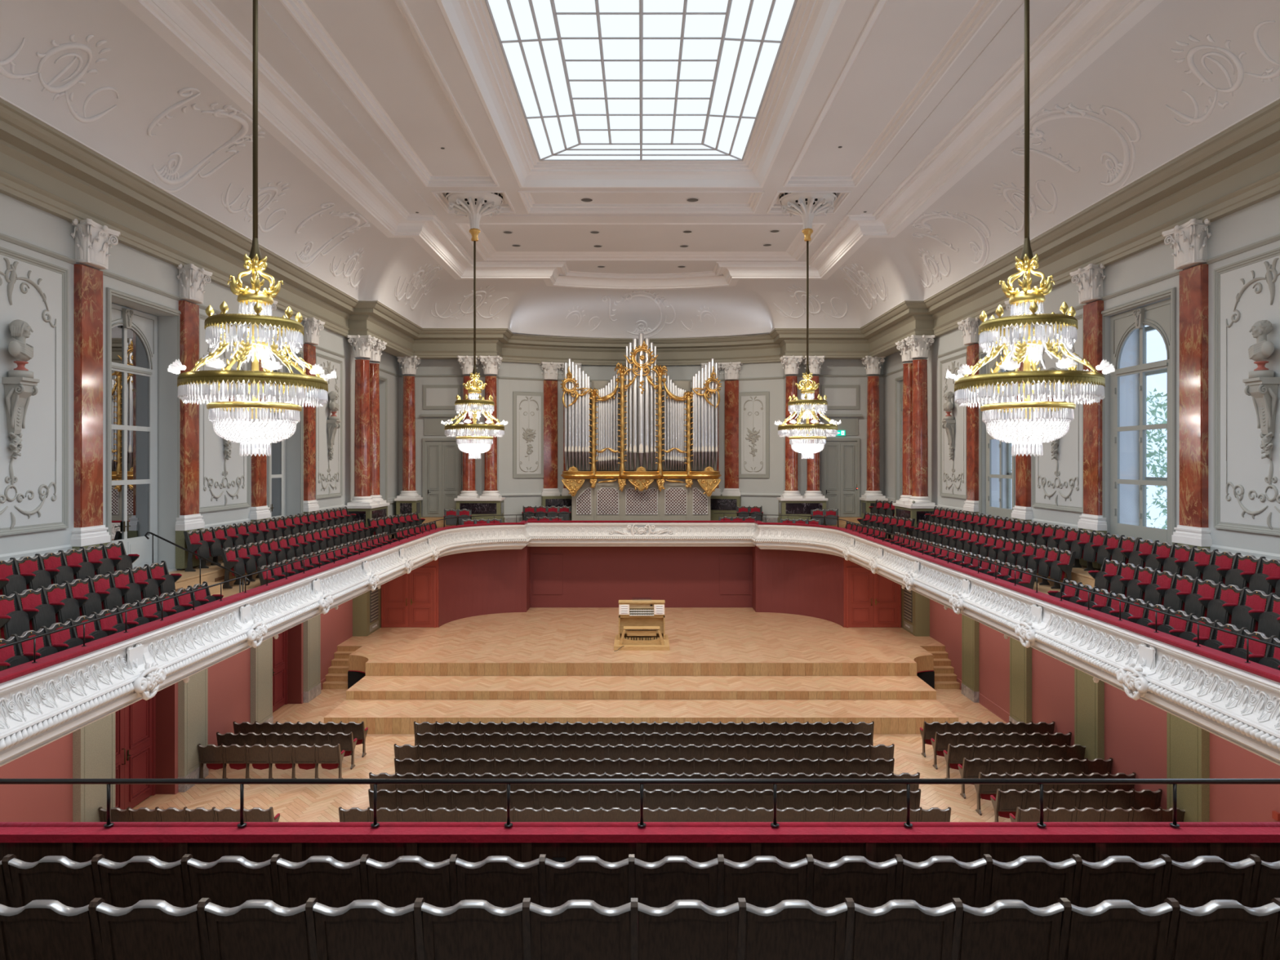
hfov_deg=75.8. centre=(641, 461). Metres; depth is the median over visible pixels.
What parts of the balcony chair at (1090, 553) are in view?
seat, backrest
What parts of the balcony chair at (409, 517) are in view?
seat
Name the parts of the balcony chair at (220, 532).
backrest, seat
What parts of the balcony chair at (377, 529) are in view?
seat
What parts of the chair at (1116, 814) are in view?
rail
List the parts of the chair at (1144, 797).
rail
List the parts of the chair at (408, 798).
rail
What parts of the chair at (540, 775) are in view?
rail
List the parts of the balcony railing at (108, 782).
post, post, post, post, handrail, post, post, post, post, post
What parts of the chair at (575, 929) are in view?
rail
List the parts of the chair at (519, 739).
rail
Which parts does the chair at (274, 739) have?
rail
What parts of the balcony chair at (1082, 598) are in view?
seat, armrest, backrest, rail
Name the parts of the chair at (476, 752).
rail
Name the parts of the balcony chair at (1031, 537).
seat, backrest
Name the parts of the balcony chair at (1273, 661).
seat, backrest, rail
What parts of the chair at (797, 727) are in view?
rail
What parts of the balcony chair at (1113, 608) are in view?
seat, armrest, backrest, rail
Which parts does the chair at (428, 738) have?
rail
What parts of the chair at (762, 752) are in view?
rail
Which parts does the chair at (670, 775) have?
rail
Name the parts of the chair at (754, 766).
rail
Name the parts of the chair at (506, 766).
rail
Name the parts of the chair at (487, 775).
rail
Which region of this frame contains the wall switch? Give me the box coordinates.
[1271,810,1279,821]
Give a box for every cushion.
[0,564,13,577]
[0,599,14,615]
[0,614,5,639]
[0,643,14,662]
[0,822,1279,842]
[18,560,38,574]
[21,593,41,609]
[22,635,44,653]
[29,619,32,630]
[44,555,61,570]
[47,587,66,604]
[50,626,71,644]
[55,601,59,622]
[66,552,83,566]
[71,582,88,597]
[75,620,94,637]
[87,549,102,562]
[93,577,110,592]
[100,613,117,630]
[106,546,121,558]
[114,573,129,587]
[121,607,137,622]
[133,569,147,582]
[142,601,156,617]
[151,566,164,578]
[160,596,174,610]
[177,591,191,605]
[189,533,199,543]
[194,586,206,600]
[202,531,213,540]
[206,763,222,769]
[215,528,224,538]
[226,527,235,536]
[226,550,235,560]
[229,763,246,769]
[237,525,246,533]
[238,547,247,557]
[248,524,256,532]
[249,545,257,555]
[252,763,269,769]
[258,522,266,530]
[260,542,268,552]
[262,568,271,579]
[267,520,275,528]
[270,541,278,549]
[273,565,281,575]
[275,763,292,769]
[276,519,284,527]
[280,538,287,547]
[283,562,291,572]
[285,518,292,525]
[288,537,296,545]
[293,516,300,524]
[293,560,301,568]
[297,535,304,542]
[297,763,315,769]
[301,515,307,522]
[302,557,310,566]
[305,533,312,541]
[308,514,315,520]
[311,555,318,563]
[313,532,319,539]
[315,513,321,519]
[320,530,327,537]
[320,552,326,560]
[320,763,338,769]
[323,512,328,518]
[327,550,333,558]
[328,528,333,535]
[329,511,334,517]
[334,527,340,533]
[334,547,341,555]
[335,510,341,515]
[340,751,351,756]
[341,525,346,532]
[342,509,346,515]
[342,546,346,553]
[347,524,353,530]
[348,544,354,551]
[353,523,359,529]
[355,542,360,549]
[355,739,363,745]
[359,521,364,528]
[361,540,366,547]
[370,520,377,526]
[373,537,377,543]
[377,519,384,524]
[385,518,391,524]
[392,516,398,522]
[399,515,404,521]
[405,515,411,520]
[408,528,413,533]
[446,511,456,515]
[459,510,469,515]
[463,520,473,524]
[476,520,486,524]
[524,507,533,512]
[536,507,545,512]
[539,518,549,520]
[548,507,557,512]
[551,518,561,520]
[560,507,568,512]
[738,507,747,512]
[751,507,759,512]
[795,520,805,524]
[808,520,818,524]
[813,510,822,515]
[826,511,835,515]
[857,525,862,531]
[862,527,867,532]
[865,514,870,519]
[868,528,873,533]
[871,515,876,520]
[876,502,882,506]
[877,515,883,521]
[884,502,889,507]
[884,516,889,522]
[890,518,897,524]
[897,519,903,524]
[904,537,909,543]
[905,520,911,526]
[915,540,920,547]
[918,522,923,528]
[921,542,927,549]
[924,523,928,529]
[924,739,932,745]
[927,544,933,551]
[929,524,934,531]
[933,509,939,515]
[933,546,940,553]
[935,525,941,532]
[936,751,947,756]
[940,510,945,515]
[941,547,947,555]
[942,527,947,533]
[946,511,951,517]
[948,528,955,535]
[948,550,955,558]
[949,763,962,769]
[952,511,958,518]
[955,530,961,537]
[955,552,962,560]
[959,513,964,519]
[963,532,969,539]
[964,555,971,563]
[965,514,972,520]
[970,533,977,541]
[972,557,979,566]
[973,515,979,522]
[978,535,985,543]
[980,516,986,523]
[980,793,996,800]
[981,560,989,568]
[986,537,994,545]
[988,518,995,524]
[990,562,998,572]
[995,539,1003,547]
[996,519,1004,526]
[998,811,1016,817]
[1000,565,1008,575]
[1004,520,1012,528]
[1004,541,1013,550]
[1010,568,1019,578]
[1013,522,1022,529]
[1014,543,1022,552]
[1022,571,1031,582]
[1023,524,1031,532]
[1025,546,1034,555]
[1033,525,1042,533]
[1035,547,1044,557]
[1044,527,1053,535]
[1047,551,1057,560]
[1055,528,1064,537]
[1059,553,1070,564]
[1064,583,1075,596]
[1066,530,1076,540]
[1078,588,1090,600]
[1080,533,1089,542]
[1093,535,1103,545]
[1093,592,1106,606]
[1104,563,1117,575]
[1106,537,1118,547]
[1111,597,1124,612]
[1120,566,1133,579]
[1121,539,1133,551]
[1128,602,1143,617]
[1137,570,1151,583]
[1138,542,1151,554]
[1147,608,1164,624]
[1155,545,1169,557]
[1155,574,1171,588]
[1168,614,1186,631]
[1174,548,1189,560]
[1176,579,1192,594]
[1191,621,1210,638]
[1194,551,1209,564]
[1197,583,1214,599]
[1204,608,1207,617]
[1214,555,1232,568]
[1216,628,1237,647]
[1220,588,1239,604]
[1228,613,1231,623]
[1237,559,1256,573]
[1243,636,1266,655]
[1244,594,1266,611]
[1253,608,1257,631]
[1262,563,1279,577]
[1272,600,1279,614]
[1273,646,1279,660]
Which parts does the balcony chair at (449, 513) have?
seat, backrest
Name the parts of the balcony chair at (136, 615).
rail, backrest, seat, armrest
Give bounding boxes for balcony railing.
[0,512,527,662]
[0,778,1279,826]
[528,512,568,520]
[714,512,754,520]
[754,512,1279,662]
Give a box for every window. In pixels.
[484,0,797,161]
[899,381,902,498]
[986,349,1012,519]
[1110,298,1170,543]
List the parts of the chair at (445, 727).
rail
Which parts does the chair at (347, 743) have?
rail, backrest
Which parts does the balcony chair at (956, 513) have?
seat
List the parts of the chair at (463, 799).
rail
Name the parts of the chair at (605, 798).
rail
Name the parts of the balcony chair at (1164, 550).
seat, backrest, rail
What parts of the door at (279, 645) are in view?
frame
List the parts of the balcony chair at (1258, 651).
seat, backrest, armrest, rail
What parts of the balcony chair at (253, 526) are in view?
seat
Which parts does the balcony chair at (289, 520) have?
seat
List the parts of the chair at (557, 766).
rail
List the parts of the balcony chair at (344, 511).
seat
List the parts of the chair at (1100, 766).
rail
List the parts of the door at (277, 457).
pane, pane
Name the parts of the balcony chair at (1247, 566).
seat, armrest, backrest, rail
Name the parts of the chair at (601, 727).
rail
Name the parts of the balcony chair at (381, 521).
seat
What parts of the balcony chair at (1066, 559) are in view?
seat, backrest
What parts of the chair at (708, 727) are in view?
rail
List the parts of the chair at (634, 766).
rail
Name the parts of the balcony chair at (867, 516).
seat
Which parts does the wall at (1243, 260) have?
dado rail, opening architrave, dado rail, panel frame, opening architrave, dado rail, panel frame, opening architrave, dado rail, panel frame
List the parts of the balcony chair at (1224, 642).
seat, armrest, backrest, rail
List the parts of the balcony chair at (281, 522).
seat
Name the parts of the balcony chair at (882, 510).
seat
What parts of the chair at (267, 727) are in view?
rail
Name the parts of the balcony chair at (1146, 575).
seat, armrest, backrest, rail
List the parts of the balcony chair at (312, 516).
seat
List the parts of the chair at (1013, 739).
rail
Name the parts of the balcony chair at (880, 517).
seat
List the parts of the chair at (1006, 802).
backrest, rail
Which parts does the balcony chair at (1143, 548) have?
armrest, seat, backrest, rail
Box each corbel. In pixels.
[1,377,39,459]
[222,411,234,460]
[326,419,341,460]
[941,419,955,460]
[1044,411,1058,459]
[1242,377,1279,459]
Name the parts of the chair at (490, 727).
rail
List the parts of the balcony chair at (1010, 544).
seat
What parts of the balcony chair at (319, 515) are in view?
seat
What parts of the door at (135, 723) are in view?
pull handle, handle, frame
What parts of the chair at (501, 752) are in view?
rail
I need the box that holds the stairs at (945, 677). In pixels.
[920,645,959,688]
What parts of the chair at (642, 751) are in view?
rail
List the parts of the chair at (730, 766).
rail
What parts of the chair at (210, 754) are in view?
rail, backrest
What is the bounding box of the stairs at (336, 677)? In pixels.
[322,645,362,688]
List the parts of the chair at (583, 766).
rail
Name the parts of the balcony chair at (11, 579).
armrest, backrest, seat, armrest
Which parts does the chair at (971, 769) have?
backrest, rail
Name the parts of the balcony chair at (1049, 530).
seat, backrest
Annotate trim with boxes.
[0,97,1279,365]
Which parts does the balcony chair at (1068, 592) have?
seat, armrest, backrest, rail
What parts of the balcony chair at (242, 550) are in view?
backrest, seat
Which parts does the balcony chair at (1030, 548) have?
seat, backrest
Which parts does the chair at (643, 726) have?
rail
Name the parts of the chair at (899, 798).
rail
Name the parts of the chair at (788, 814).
rail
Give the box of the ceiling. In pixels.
[0,0,1279,338]
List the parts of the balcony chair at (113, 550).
rail, backrest, seat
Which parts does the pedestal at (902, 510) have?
marble panel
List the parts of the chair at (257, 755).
rail, backrest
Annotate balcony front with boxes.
[0,521,1279,862]
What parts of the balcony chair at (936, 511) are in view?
seat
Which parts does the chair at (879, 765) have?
rail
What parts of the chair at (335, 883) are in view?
rail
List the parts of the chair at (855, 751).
rail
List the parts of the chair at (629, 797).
rail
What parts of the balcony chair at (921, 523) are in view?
seat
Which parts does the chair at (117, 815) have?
rail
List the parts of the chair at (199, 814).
rail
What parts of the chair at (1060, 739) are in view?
rail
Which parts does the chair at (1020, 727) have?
rail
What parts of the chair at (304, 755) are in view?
rail, backrest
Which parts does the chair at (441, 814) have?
rail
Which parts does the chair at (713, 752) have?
rail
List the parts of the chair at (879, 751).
rail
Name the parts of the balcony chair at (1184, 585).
seat, armrest, backrest, rail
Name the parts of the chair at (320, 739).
rail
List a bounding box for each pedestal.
[342,502,389,535]
[394,497,422,518]
[454,497,505,525]
[777,497,827,525]
[859,497,888,518]
[892,502,939,535]
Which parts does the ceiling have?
coffer moulding, coffer panel, coffer moulding, laylight cornice, coffer moulding, coffer panel, coffer moulding, coffer panel, cornice, coffer moulding, coffer panel, coffer moulding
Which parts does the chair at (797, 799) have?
rail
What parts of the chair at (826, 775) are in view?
rail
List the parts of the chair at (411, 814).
rail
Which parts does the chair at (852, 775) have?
rail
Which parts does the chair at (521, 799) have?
rail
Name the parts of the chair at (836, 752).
rail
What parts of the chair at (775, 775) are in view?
rail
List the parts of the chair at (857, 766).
rail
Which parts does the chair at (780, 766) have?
rail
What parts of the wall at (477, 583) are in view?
flush panel, flush panel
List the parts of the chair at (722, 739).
rail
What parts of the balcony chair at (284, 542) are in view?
seat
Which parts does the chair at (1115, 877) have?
rail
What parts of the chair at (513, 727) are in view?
rail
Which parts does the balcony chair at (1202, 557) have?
seat, armrest, backrest, rail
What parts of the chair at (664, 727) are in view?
rail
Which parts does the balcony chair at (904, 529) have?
seat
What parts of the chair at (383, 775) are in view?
rail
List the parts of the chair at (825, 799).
rail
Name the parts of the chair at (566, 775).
rail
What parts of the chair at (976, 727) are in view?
rail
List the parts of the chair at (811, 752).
rail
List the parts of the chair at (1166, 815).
rail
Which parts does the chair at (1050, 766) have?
rail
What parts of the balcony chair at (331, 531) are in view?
seat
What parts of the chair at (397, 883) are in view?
rail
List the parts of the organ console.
panel, manual rail, manual rail, panel, knee panel, panel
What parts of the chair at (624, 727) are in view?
rail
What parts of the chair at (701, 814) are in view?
rail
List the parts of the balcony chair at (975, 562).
seat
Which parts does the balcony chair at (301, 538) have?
seat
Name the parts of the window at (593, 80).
pane, pane, pane, pane, pane, pane, pane, pane, pane, pane, pane, pane, pane, pane, pane, pane, pane, pane, pane, pane, pane, pane, pane, pane, pane, pane, pane, pane, pane, pane, pane, pane, pane, pane, pane, pane, pane, pane, pane, pane, pane, pane, pane, pane, pane, pane, pane, pane, pane, pane, pane, pane, pane, pane, pane, pane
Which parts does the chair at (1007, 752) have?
rail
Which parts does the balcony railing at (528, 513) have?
handrail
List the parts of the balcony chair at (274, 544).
seat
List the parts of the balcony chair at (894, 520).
seat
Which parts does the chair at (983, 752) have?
rail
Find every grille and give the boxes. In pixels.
[581,198,592,201]
[687,198,697,201]
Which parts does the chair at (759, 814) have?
rail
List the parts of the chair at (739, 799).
rail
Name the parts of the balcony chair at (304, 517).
seat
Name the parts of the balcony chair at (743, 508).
seat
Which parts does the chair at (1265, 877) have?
backrest, rail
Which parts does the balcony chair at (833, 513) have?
seat, backrest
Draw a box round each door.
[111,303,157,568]
[115,694,155,809]
[270,353,285,519]
[272,630,287,711]
[381,567,435,627]
[422,438,461,516]
[820,438,859,516]
[845,567,901,627]
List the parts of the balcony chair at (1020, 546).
seat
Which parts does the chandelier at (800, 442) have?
acanthus arm, acanthus arm, stem, rod, crown, acanthus arm, acanthus arm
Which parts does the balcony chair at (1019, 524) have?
seat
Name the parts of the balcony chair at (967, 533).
seat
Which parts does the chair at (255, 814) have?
rail, backrest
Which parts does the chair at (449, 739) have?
rail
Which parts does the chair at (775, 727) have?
rail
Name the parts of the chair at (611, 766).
rail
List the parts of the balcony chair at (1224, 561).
seat, armrest, backrest, rail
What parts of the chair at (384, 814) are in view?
rail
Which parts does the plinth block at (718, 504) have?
marble panel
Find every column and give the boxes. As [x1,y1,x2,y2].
[346,334,377,505]
[364,339,386,503]
[396,355,421,497]
[457,355,479,497]
[479,355,502,497]
[779,355,803,497]
[802,355,825,497]
[861,355,885,497]
[895,339,917,503]
[904,334,935,505]
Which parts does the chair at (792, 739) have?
rail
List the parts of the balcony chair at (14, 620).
armrest, rail, backrest, seat, armrest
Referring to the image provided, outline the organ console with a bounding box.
[613,600,669,650]
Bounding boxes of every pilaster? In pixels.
[70,217,119,550]
[175,263,212,568]
[249,299,277,522]
[302,317,324,513]
[538,361,561,506]
[560,362,582,495]
[700,362,721,495]
[720,361,742,506]
[957,317,979,513]
[1004,300,1032,522]
[1070,263,1106,568]
[1161,217,1212,549]
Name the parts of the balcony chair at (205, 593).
rail, backrest, seat, armrest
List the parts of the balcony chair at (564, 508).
seat, backrest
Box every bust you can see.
[8,319,33,378]
[328,391,339,420]
[942,391,954,420]
[1046,367,1056,401]
[1248,320,1274,378]
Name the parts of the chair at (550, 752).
rail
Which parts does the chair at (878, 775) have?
rail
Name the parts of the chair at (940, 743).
backrest, rail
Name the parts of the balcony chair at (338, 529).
seat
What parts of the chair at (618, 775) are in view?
rail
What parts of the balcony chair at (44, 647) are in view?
rail, backrest, seat, armrest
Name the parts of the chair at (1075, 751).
rail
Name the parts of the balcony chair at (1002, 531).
seat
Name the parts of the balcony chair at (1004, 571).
seat, backrest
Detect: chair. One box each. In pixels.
[0,557,35,596]
[0,591,39,639]
[0,634,40,671]
[0,860,10,906]
[0,899,97,959]
[1,853,97,907]
[15,553,59,591]
[17,586,64,631]
[17,626,68,657]
[40,550,82,585]
[44,581,88,623]
[46,618,93,648]
[63,546,102,580]
[68,576,110,617]
[72,612,117,640]
[84,543,121,575]
[88,897,204,959]
[91,572,129,610]
[91,853,186,907]
[97,605,138,633]
[97,806,128,822]
[104,541,139,572]
[111,568,148,604]
[119,600,158,626]
[126,806,157,822]
[131,564,165,600]
[139,595,176,619]
[149,560,182,596]
[155,806,186,822]
[158,590,192,613]
[176,585,208,608]
[180,853,275,907]
[183,528,214,571]
[183,806,213,822]
[191,581,223,603]
[196,897,311,959]
[197,743,226,778]
[201,527,226,565]
[211,806,239,822]
[213,524,238,562]
[216,732,240,769]
[220,546,250,588]
[220,743,249,778]
[225,523,248,546]
[232,721,256,733]
[236,521,259,544]
[236,543,261,581]
[238,732,262,769]
[244,743,269,778]
[244,806,279,822]
[247,520,269,542]
[248,541,271,577]
[254,721,277,733]
[257,519,278,541]
[257,563,285,585]
[258,538,281,565]
[260,732,284,746]
[266,517,287,538]
[266,743,293,778]
[268,537,290,563]
[270,853,363,907]
[271,560,295,577]
[275,515,295,537]
[275,721,297,733]
[278,535,299,559]
[282,558,305,574]
[283,732,306,746]
[284,515,303,535]
[287,533,307,557]
[290,743,315,778]
[292,513,311,533]
[292,555,313,571]
[296,531,315,555]
[297,721,319,733]
[300,512,318,531]
[301,552,322,568]
[304,529,324,552]
[305,732,328,746]
[305,897,417,959]
[307,511,325,529]
[310,551,330,565]
[312,528,330,550]
[313,743,344,778]
[315,510,332,528]
[318,548,337,563]
[318,721,340,733]
[320,526,337,548]
[321,509,338,526]
[326,546,345,560]
[327,525,344,546]
[327,732,356,769]
[328,508,344,525]
[333,524,351,544]
[333,544,351,558]
[334,507,350,524]
[338,806,368,822]
[339,721,368,757]
[340,522,356,542]
[340,542,358,555]
[341,506,355,522]
[346,521,362,541]
[347,540,364,554]
[352,520,368,538]
[354,538,370,551]
[358,519,373,537]
[360,537,377,550]
[360,853,452,907]
[366,535,382,547]
[367,517,386,536]
[367,806,397,822]
[368,772,395,791]
[368,788,396,809]
[372,533,387,546]
[377,516,393,535]
[377,533,392,544]
[382,531,397,542]
[384,515,399,538]
[391,514,406,528]
[393,527,410,541]
[394,743,418,759]
[394,757,420,774]
[395,772,422,791]
[395,788,424,809]
[396,806,426,822]
[398,513,413,527]
[402,526,417,536]
[404,512,419,526]
[408,525,422,534]
[411,511,425,525]
[413,524,425,532]
[413,721,435,746]
[413,897,524,959]
[415,732,439,746]
[417,743,442,759]
[418,757,444,774]
[419,523,430,531]
[421,772,448,791]
[423,788,452,809]
[425,523,433,529]
[426,806,455,822]
[430,521,437,528]
[435,721,457,733]
[438,732,462,746]
[441,743,466,759]
[444,508,458,526]
[444,757,469,774]
[447,772,474,791]
[449,853,540,907]
[450,788,479,809]
[454,806,484,822]
[457,721,479,733]
[458,508,471,524]
[461,518,475,524]
[461,732,484,746]
[465,743,489,759]
[468,757,494,774]
[473,772,500,791]
[475,518,488,524]
[478,788,506,809]
[479,721,501,733]
[484,732,506,746]
[484,806,513,822]
[488,518,502,523]
[488,743,513,759]
[493,757,519,774]
[499,772,526,791]
[501,721,523,733]
[506,732,529,746]
[506,788,533,809]
[512,743,537,759]
[512,806,542,822]
[519,757,544,774]
[521,506,536,520]
[522,897,631,959]
[523,721,545,733]
[525,515,539,520]
[525,772,552,791]
[529,732,552,746]
[533,788,561,809]
[535,506,547,517]
[536,743,560,759]
[538,853,628,907]
[539,515,551,520]
[542,806,571,822]
[543,757,568,774]
[544,721,566,733]
[546,506,559,517]
[551,515,564,520]
[551,772,578,791]
[552,732,575,746]
[558,506,571,520]
[560,743,584,759]
[560,788,588,809]
[566,721,588,733]
[568,757,593,774]
[571,806,600,822]
[574,732,597,746]
[577,772,604,791]
[583,743,608,759]
[588,721,610,733]
[588,788,616,809]
[593,757,618,774]
[597,732,620,746]
[600,806,629,822]
[604,772,630,791]
[607,743,631,759]
[610,721,632,733]
[616,788,644,809]
[618,757,643,774]
[620,732,643,746]
[628,853,718,907]
[629,806,658,822]
[630,772,656,791]
[631,743,655,759]
[631,897,738,959]
[632,721,653,733]
[643,732,666,746]
[643,757,668,774]
[644,788,671,809]
[653,721,675,733]
[655,743,679,759]
[656,772,682,791]
[657,806,687,822]
[666,732,688,746]
[668,757,693,774]
[671,788,698,809]
[675,721,697,733]
[679,743,702,759]
[682,772,708,791]
[687,806,716,822]
[688,732,711,746]
[693,757,718,774]
[697,721,719,733]
[698,788,726,809]
[702,743,726,759]
[708,772,734,791]
[711,732,733,746]
[715,806,745,822]
[716,853,807,907]
[718,515,732,520]
[718,757,742,774]
[719,721,741,733]
[725,788,754,809]
[726,743,750,759]
[732,516,743,520]
[733,732,756,746]
[734,772,761,791]
[736,506,751,517]
[737,897,847,959]
[741,721,763,733]
[742,757,768,774]
[744,516,755,520]
[745,806,773,822]
[750,506,763,521]
[750,743,773,759]
[753,788,781,809]
[756,732,779,746]
[760,772,787,791]
[763,721,785,733]
[767,757,792,774]
[773,743,797,759]
[776,807,804,822]
[779,732,802,746]
[780,518,795,523]
[780,788,808,809]
[784,721,807,733]
[786,772,813,791]
[792,757,817,774]
[795,518,807,524]
[797,743,821,759]
[801,732,825,746]
[803,806,832,822]
[805,853,897,907]
[806,721,828,733]
[807,519,820,524]
[808,788,836,809]
[810,508,825,524]
[813,772,839,791]
[817,757,842,774]
[821,743,844,759]
[824,732,848,746]
[825,508,838,526]
[828,721,850,733]
[831,806,862,822]
[835,788,863,809]
[839,772,866,791]
[842,757,867,774]
[844,521,852,528]
[844,743,869,759]
[844,897,955,959]
[847,732,872,746]
[848,523,859,530]
[849,721,874,746]
[853,524,864,532]
[857,511,873,525]
[858,524,871,533]
[861,806,890,822]
[862,788,891,809]
[864,526,875,535]
[865,772,892,791]
[866,513,879,526]
[866,757,894,774]
[868,499,884,514]
[868,743,894,759]
[869,527,882,537]
[872,514,886,527]
[875,528,888,541]
[879,501,893,515]
[879,515,892,538]
[884,531,902,543]
[885,502,896,516]
[885,515,900,534]
[889,806,919,822]
[890,788,920,809]
[891,772,919,791]
[892,517,907,535]
[893,533,906,545]
[893,853,986,907]
[898,534,912,547]
[899,518,915,535]
[904,536,918,548]
[908,519,925,537]
[909,537,924,551]
[915,539,930,552]
[917,520,932,539]
[919,806,951,822]
[920,721,946,757]
[921,541,937,555]
[923,522,938,541]
[924,506,942,523]
[928,543,944,557]
[929,524,944,542]
[930,732,958,769]
[933,507,946,524]
[935,524,951,545]
[935,545,951,559]
[940,508,955,524]
[942,526,959,546]
[942,547,959,562]
[943,743,972,778]
[945,721,967,733]
[946,510,961,526]
[948,528,965,547]
[949,549,967,564]
[951,897,1064,959]
[952,511,968,527]
[955,529,973,550]
[957,551,975,567]
[957,732,981,746]
[958,757,989,799]
[959,511,975,529]
[963,531,982,552]
[965,554,984,569]
[966,513,982,530]
[966,721,988,733]
[971,533,990,554]
[971,743,995,759]
[973,514,991,532]
[973,556,994,573]
[974,772,1005,815]
[979,534,998,557]
[979,732,1003,746]
[981,515,999,533]
[982,559,1003,576]
[982,853,1075,907]
[987,536,1008,559]
[987,721,1009,733]
[987,757,1013,774]
[989,516,1008,536]
[990,788,1025,822]
[992,561,1014,579]
[994,743,1018,759]
[996,537,1017,563]
[998,518,1017,537]
[1001,732,1025,746]
[1002,564,1025,582]
[1004,772,1031,791]
[1006,519,1026,540]
[1006,540,1028,566]
[1008,721,1031,733]
[1008,806,1046,822]
[1012,757,1037,774]
[1013,568,1037,589]
[1016,520,1036,542]
[1016,542,1039,582]
[1017,743,1042,759]
[1023,732,1048,746]
[1023,788,1052,809]
[1026,522,1047,544]
[1026,544,1050,585]
[1030,721,1054,733]
[1030,772,1057,791]
[1035,524,1058,546]
[1035,757,1062,774]
[1038,546,1062,588]
[1040,743,1065,759]
[1044,806,1075,822]
[1046,525,1070,548]
[1046,732,1071,746]
[1047,577,1082,600]
[1049,549,1075,581]
[1050,788,1079,809]
[1055,772,1082,791]
[1057,528,1082,568]
[1057,897,1172,959]
[1060,757,1086,774]
[1063,743,1085,759]
[1068,583,1097,606]
[1070,529,1096,570]
[1070,853,1165,907]
[1073,806,1103,822]
[1077,788,1106,809]
[1080,772,1107,791]
[1083,531,1110,569]
[1084,587,1114,611]
[1084,757,1112,774]
[1088,558,1124,592]
[1096,533,1124,564]
[1100,592,1132,617]
[1101,806,1132,822]
[1104,788,1133,809]
[1106,772,1136,791]
[1109,562,1141,597]
[1111,536,1139,564]
[1117,597,1151,623]
[1121,537,1159,568]
[1126,566,1159,601]
[1129,806,1160,822]
[1130,788,1162,809]
[1136,603,1173,629]
[1144,569,1179,605]
[1145,541,1177,572]
[1156,608,1195,637]
[1158,806,1185,822]
[1158,853,1255,907]
[1162,544,1197,576]
[1163,573,1200,611]
[1164,897,1279,959]
[1178,614,1220,644]
[1182,547,1218,580]
[1184,578,1223,617]
[1202,551,1240,584]
[1203,622,1248,653]
[1206,583,1248,625]
[1224,554,1266,589]
[1229,629,1277,662]
[1231,588,1276,633]
[1246,853,1279,907]
[1248,558,1279,595]
[1257,594,1279,639]
[1257,637,1279,670]
[1270,897,1279,959]
[1275,579,1279,597]
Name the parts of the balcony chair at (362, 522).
seat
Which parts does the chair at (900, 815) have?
rail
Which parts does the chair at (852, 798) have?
rail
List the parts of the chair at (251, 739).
rail, backrest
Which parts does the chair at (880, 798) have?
rail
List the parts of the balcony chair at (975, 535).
seat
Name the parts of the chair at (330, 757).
rail, backrest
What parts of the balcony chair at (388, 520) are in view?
seat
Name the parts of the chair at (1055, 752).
rail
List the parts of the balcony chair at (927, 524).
seat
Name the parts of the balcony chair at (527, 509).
seat, backrest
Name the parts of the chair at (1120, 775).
rail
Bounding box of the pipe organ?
[560,333,721,520]
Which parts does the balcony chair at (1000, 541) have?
seat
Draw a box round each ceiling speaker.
[502,231,512,234]
[511,244,520,247]
[579,197,593,202]
[589,231,599,234]
[592,244,602,247]
[679,244,688,247]
[682,230,692,233]
[685,197,699,202]
[762,243,772,246]
[769,229,780,232]
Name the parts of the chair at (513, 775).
rail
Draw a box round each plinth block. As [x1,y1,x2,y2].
[542,495,571,520]
[710,495,740,520]
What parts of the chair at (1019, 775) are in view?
rail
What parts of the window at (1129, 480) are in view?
bead moulding, sash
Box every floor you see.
[0,516,1257,638]
[131,688,1011,822]
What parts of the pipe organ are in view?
lattice frame, palm crown, gilded rail, gilded rail, lattice frame, palm crown, case cornice, lattice frame, palm crown, gilded rail, gilded rail, lattice frame, palm crown, lattice frame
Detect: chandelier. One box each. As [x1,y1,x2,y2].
[167,0,336,456]
[440,240,507,458]
[773,240,841,458]
[946,0,1115,456]
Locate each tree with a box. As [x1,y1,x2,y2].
[1146,388,1166,528]
[1146,391,1166,513]
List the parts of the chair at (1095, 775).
rail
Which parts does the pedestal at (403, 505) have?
marble panel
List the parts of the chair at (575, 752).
rail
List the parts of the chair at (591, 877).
rail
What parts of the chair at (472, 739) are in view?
rail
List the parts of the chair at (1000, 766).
rail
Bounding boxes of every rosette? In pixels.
[445,192,503,241]
[778,192,836,241]
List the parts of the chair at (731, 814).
rail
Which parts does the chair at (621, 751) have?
rail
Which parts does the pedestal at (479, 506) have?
marble panel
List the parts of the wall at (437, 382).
overdoor panel, wall panel, wall panel, trophy panel, marble skirting, dado rail, trophy panel, wall panel, wall panel, overdoor panel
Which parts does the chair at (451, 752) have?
rail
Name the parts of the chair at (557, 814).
rail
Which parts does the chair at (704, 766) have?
rail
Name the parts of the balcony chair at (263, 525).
seat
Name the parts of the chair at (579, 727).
rail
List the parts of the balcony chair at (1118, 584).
seat, armrest, backrest, rail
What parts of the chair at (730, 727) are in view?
rail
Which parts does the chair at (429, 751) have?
rail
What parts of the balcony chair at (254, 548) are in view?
backrest, seat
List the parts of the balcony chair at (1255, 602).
seat, backrest, armrest, rail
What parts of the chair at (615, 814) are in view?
rail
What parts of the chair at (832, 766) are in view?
rail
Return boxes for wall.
[0,192,399,572]
[0,585,381,822]
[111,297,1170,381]
[383,545,898,627]
[399,334,883,522]
[882,193,1279,563]
[901,585,1279,822]
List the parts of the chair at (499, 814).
rail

